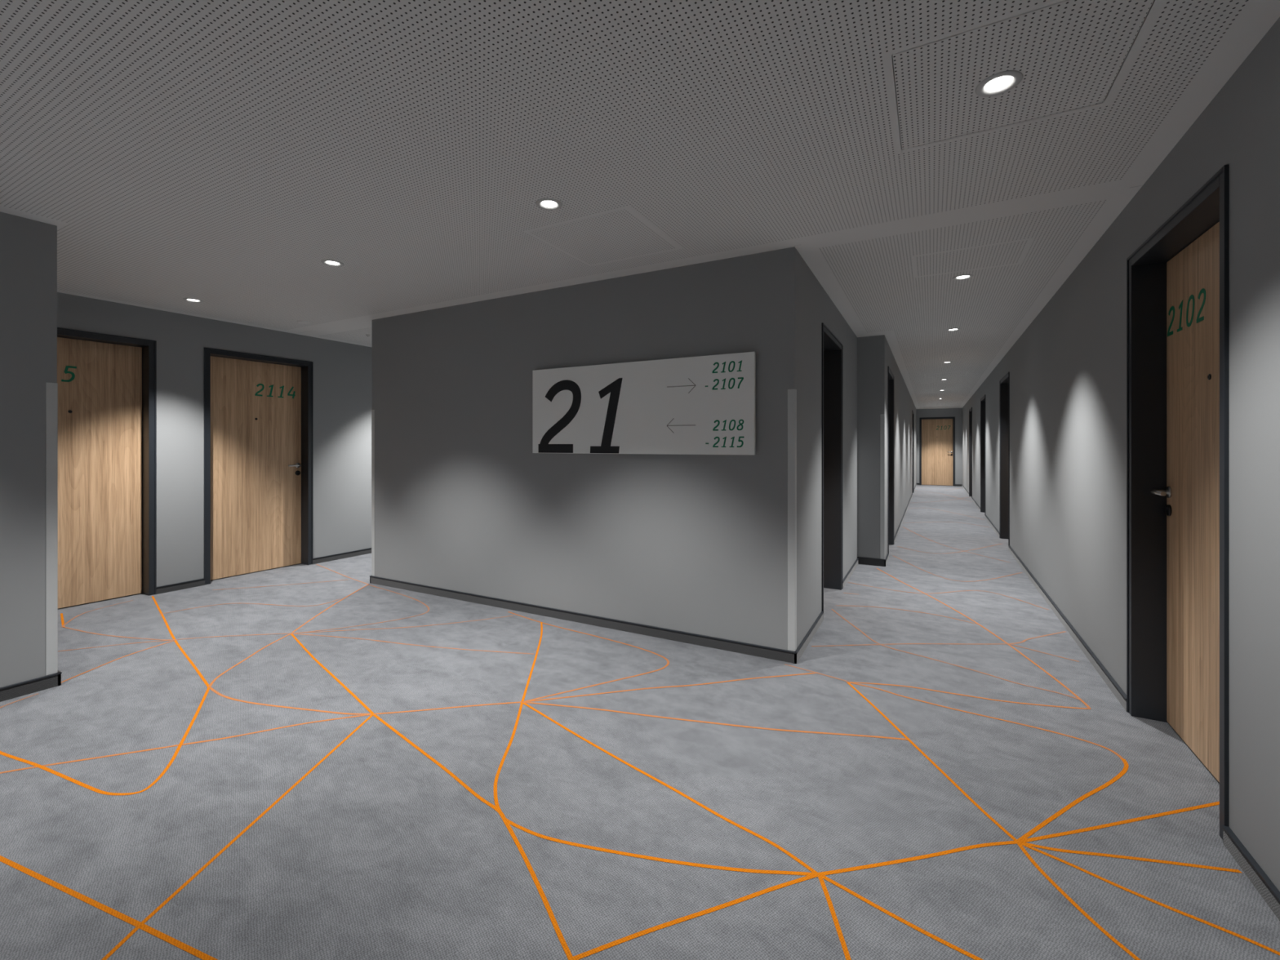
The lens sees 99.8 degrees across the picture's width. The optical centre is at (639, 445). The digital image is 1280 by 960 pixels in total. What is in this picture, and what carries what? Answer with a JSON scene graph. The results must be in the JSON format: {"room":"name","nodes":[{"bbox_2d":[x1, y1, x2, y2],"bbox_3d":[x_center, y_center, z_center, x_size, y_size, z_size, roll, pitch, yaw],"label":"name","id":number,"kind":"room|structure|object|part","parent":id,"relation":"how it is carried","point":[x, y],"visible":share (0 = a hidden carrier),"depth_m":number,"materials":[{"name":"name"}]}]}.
{"room":"hotel corridor","nodes":[
{"label":"hotel corridor","id":0,"kind":"room"},
{"bbox_2d":[0,211,57,687],"bbox_3d":[-4.237,0.020,1.297,0.487,2.520,3.846,0,0,28],"label":"wall","id":1,"kind":"structure","parent":0,"point":[28,246],"depth_m":2.77,"materials":[{"name":"grey paint"}]},
{"bbox_2d":[0,670,62,702],"bbox_3d":[-4.227,1.246,1.300,0.502,0.068,3.861,0,0,28],"label":"baseboard","id":2,"kind":"structure","parent":1,"relation":"attached to","point":[23,688],"depth_m":2.78,"materials":[{"name":"carpet"}]},
{"bbox_2d":[45,382,57,675],"bbox_3d":[-3.133,0.440,2.864,0.043,1.543,0.043,0,0,28],"label":"guard","id":3,"kind":"object","parent":1,"relation":"attached to","point":[51,388],"visible":1,"depth_m":2.85,"materials":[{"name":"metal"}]},
{"bbox_2d":[57,292,372,586],"bbox_3d":[-3.800,0.020,5.583,0.260,2.520,11.800,0,0,28],"label":"wall","id":4,"kind":"structure","parent":0,"point":[343,371],"depth_m":4.92,"materials":[{"name":"grey paint"}]},
{"bbox_2d":[57,327,156,608],"bbox_3d":[-4.473,0.191,4.242,0.189,2.179,0.988,0,0,28],"label":"door","id":5,"kind":"structure","parent":4,"relation":"in","point":[107,384],"depth_m":4.45,"materials":[{"name":"wood"}]},
{"bbox_2d":[204,346,313,585],"bbox_3d":[-3.838,0.191,5.415,0.189,2.179,0.988,0,0,28],"label":"door","id":6,"kind":"structure","parent":4,"relation":"in","point":[259,409],"depth_m":5.43,"materials":[{"name":"wood"}]},
{"bbox_3d":[-3.669,0.213,5.727,0.069,0.051,0.151,0,0,28],"label":"handle","id":7,"kind":"part","parent":6,"relation":"part of","materials":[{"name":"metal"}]},
{"bbox_2d":[155,547,371,594],"bbox_3d":[-3.679,1.249,5.518,0.015,0.062,11.800,0,0,28],"label":"baseboard","id":8,"kind":"structure","parent":4,"relation":"attached to","point":[187,584],"depth_m":4.93,"materials":[{"name":"carpet"}]},
{"bbox_2d":[372,244,857,650],"bbox_3d":[0.582,0.020,6.636,3.877,2.520,5.775,0,0,28],"label":"wall","id":9,"kind":"structure","parent":0,"point":[693,544],"depth_m":3.83,"materials":[{"name":"grey paint"}]},
{"bbox_2d":[371,409,374,576],"bbox_3d":[-2.471,0.441,5.028,0.043,1.545,0.043,0,0,28],"label":"guard","id":10,"kind":"object","parent":9,"relation":"attached to","point":[372,411],"visible":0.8,"depth_m":5.01,"materials":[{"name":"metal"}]},
{"bbox_2d":[369,483,916,663],"bbox_3d":[3.221,1.242,11.226,4.177,0.075,16.390,0,0,28],"label":"baseboard","id":11,"kind":"structure","parent":9,"relation":"attached to","point":[772,653],"depth_m":3.82,"materials":[{"name":"carpet"}]},
{"bbox_2d":[532,351,755,454],"bbox_3d":[-0.052,-0.253,3.675,1.709,0.629,0.036,0,0,28],"label":"direction sign","id":12,"kind":"object","parent":9,"relation":"attached to","point":[700,405],"visible":1,"depth_m":3.60,"materials":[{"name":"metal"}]},
{"bbox_2d":[787,389,796,651],"bbox_3d":[0.904,0.441,3.200,0.043,1.545,0.043,0,0,28],"label":"guard","id":13,"kind":"object","parent":9,"relation":"attached to","point":[792,393],"visible":1,"depth_m":3.18,"materials":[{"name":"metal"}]},
{"bbox_2d":[822,322,842,611],"bbox_3d":[1.462,0.191,4.441,0.261,2.179,0.988,0,0,28],"label":"door","id":14,"kind":"structure","parent":9,"relation":"in","point":[832,348],"depth_m":4.80,"materials":[{"name":"metal"}]},
{"bbox_2d":[0,484,1279,959],"bbox_3d":[1.834,1.309,8.673,7.305,0.061,22.800,0,0,28],"label":"floor","id":15,"kind":"structure","parent":0,"point":[322,761],"depth_m":2.05,"materials":[{"name":"carpet"}]},
{"bbox_2d":[0,0,1279,408],"bbox_3d":[1.834,-1.214,8.673,7.305,0.112,22.800,0,0,28],"label":"ceiling","id":16,"kind":"structure","parent":0,"point":[215,153],"depth_m":2.10,"materials":[{"name":"paint"}]},
{"bbox_2d":[182,297,203,302],"bbox_3d":[-3.597,-1.188,4.340,0.129,0.044,0.129,0,0,28],"label":"recessed light","id":17,"kind":"object","parent":16,"relation":"in","point":[191,300],"visible":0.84,"depth_m":4.33,"materials":[{"name":"white"}]},
{"bbox_2d":[320,259,343,266],"bbox_3d":[-1.971,-1.188,3.456,0.129,0.044,0.129,0,0,28],"label":"recessed light","id":18,"kind":"object","parent":16,"relation":"in","point":[328,262],"visible":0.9,"depth_m":3.45,"materials":[{"name":"white"}]},
{"bbox_2d":[535,198,562,210],"bbox_3d":[-0.441,-1.188,2.613,0.129,0.044,0.129,0,0,28],"label":"recessed light","id":19,"kind":"object","parent":16,"relation":"in","point":[551,204],"visible":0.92,"depth_m":2.61,"materials":[{"name":"white plastic"}]},
{"bbox_2d":[946,328,960,331],"bbox_3d":[3.163,-1.188,5.441,0.129,0.044,0.129,0,0,28],"label":"recessed light","id":20,"kind":"object","parent":16,"relation":"in","point":[951,329],"visible":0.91,"depth_m":5.43,"materials":[{"name":"white"}]},
{"bbox_2d":[951,274,973,279],"bbox_3d":[2.244,-1.188,3.745,0.129,0.044,0.129,0,0,28],"label":"recessed light","id":21,"kind":"object","parent":16,"relation":"in","point":[963,277],"visible":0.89,"depth_m":3.74,"materials":[{"name":"white"}]},
{"bbox_2d":[975,70,1022,97],"bbox_3d":[1.161,-1.188,1.745,0.129,0.044,0.129,0,0,28],"label":"recessed light","id":22,"kind":"object","parent":16,"relation":"in","point":[999,83],"visible":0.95,"depth_m":1.74,"materials":[{"name":"white plastic"}]},
{"bbox_2d":[857,334,916,559],"bbox_3d":[5.649,0.020,11.639,0.270,2.520,13.350,0,0,28],"label":"wall","id":23,"kind":"structure","parent":0,"point":[874,353],"depth_m":5.81,"materials":[{"name":"grey paint"}]},
{"bbox_2d":[880,413,884,559],"bbox_3d":[2.582,0.436,5.732,0.043,1.536,0.043,0,0,28],"label":"guard","id":24,"kind":"object","parent":23,"relation":"attached to","point":[882,415],"visible":1,"depth_m":5.71,"materials":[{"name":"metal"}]},
{"bbox_2d":[887,366,893,552],"bbox_3d":[2.959,0.191,6.597,0.221,2.179,0.988,0,0,28],"label":"door","id":25,"kind":"structure","parent":23,"relation":"in","point":[890,375],"depth_m":6.94,"materials":[{"name":"metal"}]},
{"bbox_2d":[911,410,913,493],"bbox_3d":[7.097,0.191,14.238,0.221,2.179,0.988,0,0,28],"label":"door","id":26,"kind":"structure","parent":23,"relation":"in","point":[912,411],"depth_m":13.88,"materials":[{"name":"metal"}]},
{"bbox_2d":[916,408,962,484],"bbox_3d":[9.451,0.020,17.319,1.545,2.520,0.260,0,0,28],"label":"wall","id":27,"kind":"structure","parent":0,"point":[957,413],"depth_m":16.93,"materials":[{"name":"grey paint"}]},
{"bbox_2d":[919,417,955,486],"bbox_3d":[9.502,0.191,17.239,0.988,2.179,0.189,0,0,28],"label":"door","id":28,"kind":"structure","parent":27,"relation":"in","point":[936,434],"depth_m":17.26,"materials":[{"name":"wood"}]},
{"bbox_2d":[916,483,961,486],"bbox_3d":[9.504,1.249,17.134,1.275,0.062,0.015,0,0,28],"label":"baseboard","id":29,"kind":"structure","parent":27,"relation":"attached to","point":[956,485],"depth_m":16.89,"materials":[{"name":"carpet"}]},
{"bbox_2d":[962,17,1279,891],"bbox_3d":[4.849,0.020,6.927,0.260,2.520,22.400,0,0,28],"label":"wall","id":30,"kind":"structure","parent":0,"point":[1067,370],"depth_m":2.41,"materials":[{"name":"grey paint"}]},
{"bbox_2d":[968,407,972,497],"bbox_3d":[8.144,0.191,13.075,0.221,2.179,0.988,0,0,28],"label":"door","id":31,"kind":"structure","parent":30,"relation":"in","point":[971,409],"depth_m":13.50,"materials":[{"name":"metal"}]},
{"bbox_2d":[980,394,985,514],"bbox_3d":[6.427,0.191,9.905,0.221,2.179,0.988,0,0,28],"label":"door","id":32,"kind":"structure","parent":30,"relation":"in","point":[983,398],"depth_m":10.33,"materials":[{"name":"metal"}]},
{"bbox_2d":[999,372,1009,545],"bbox_3d":[4.836,0.191,6.968,0.221,2.179,0.988,0,0,28],"label":"door","id":33,"kind":"structure","parent":30,"relation":"in","point":[1004,383],"depth_m":7.39,"materials":[{"name":"metal"}]},
{"bbox_2d":[961,484,1279,920],"bbox_3d":[4.728,1.249,6.992,0.015,0.062,22.400,0,0,28],"label":"baseboard","id":34,"kind":"structure","parent":30,"relation":"attached to","point":[1253,871],"depth_m":1.72,"materials":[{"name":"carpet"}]},
{"bbox_2d":[1126,164,1228,843],"bbox_3d":[2.190,0.191,2.116,0.189,2.179,0.988,0,0,28],"label":"door","id":35,"kind":"structure","parent":30,"relation":"in","point":[1177,279],"depth_m":2.31,"materials":[{"name":"wood"}]},
{"bbox_3d":[2.360,0.213,2.428,0.069,0.051,0.151,0,0,28],"label":"handle","id":36,"kind":"part","parent":35,"relation":"part of","materials":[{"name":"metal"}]}
]}

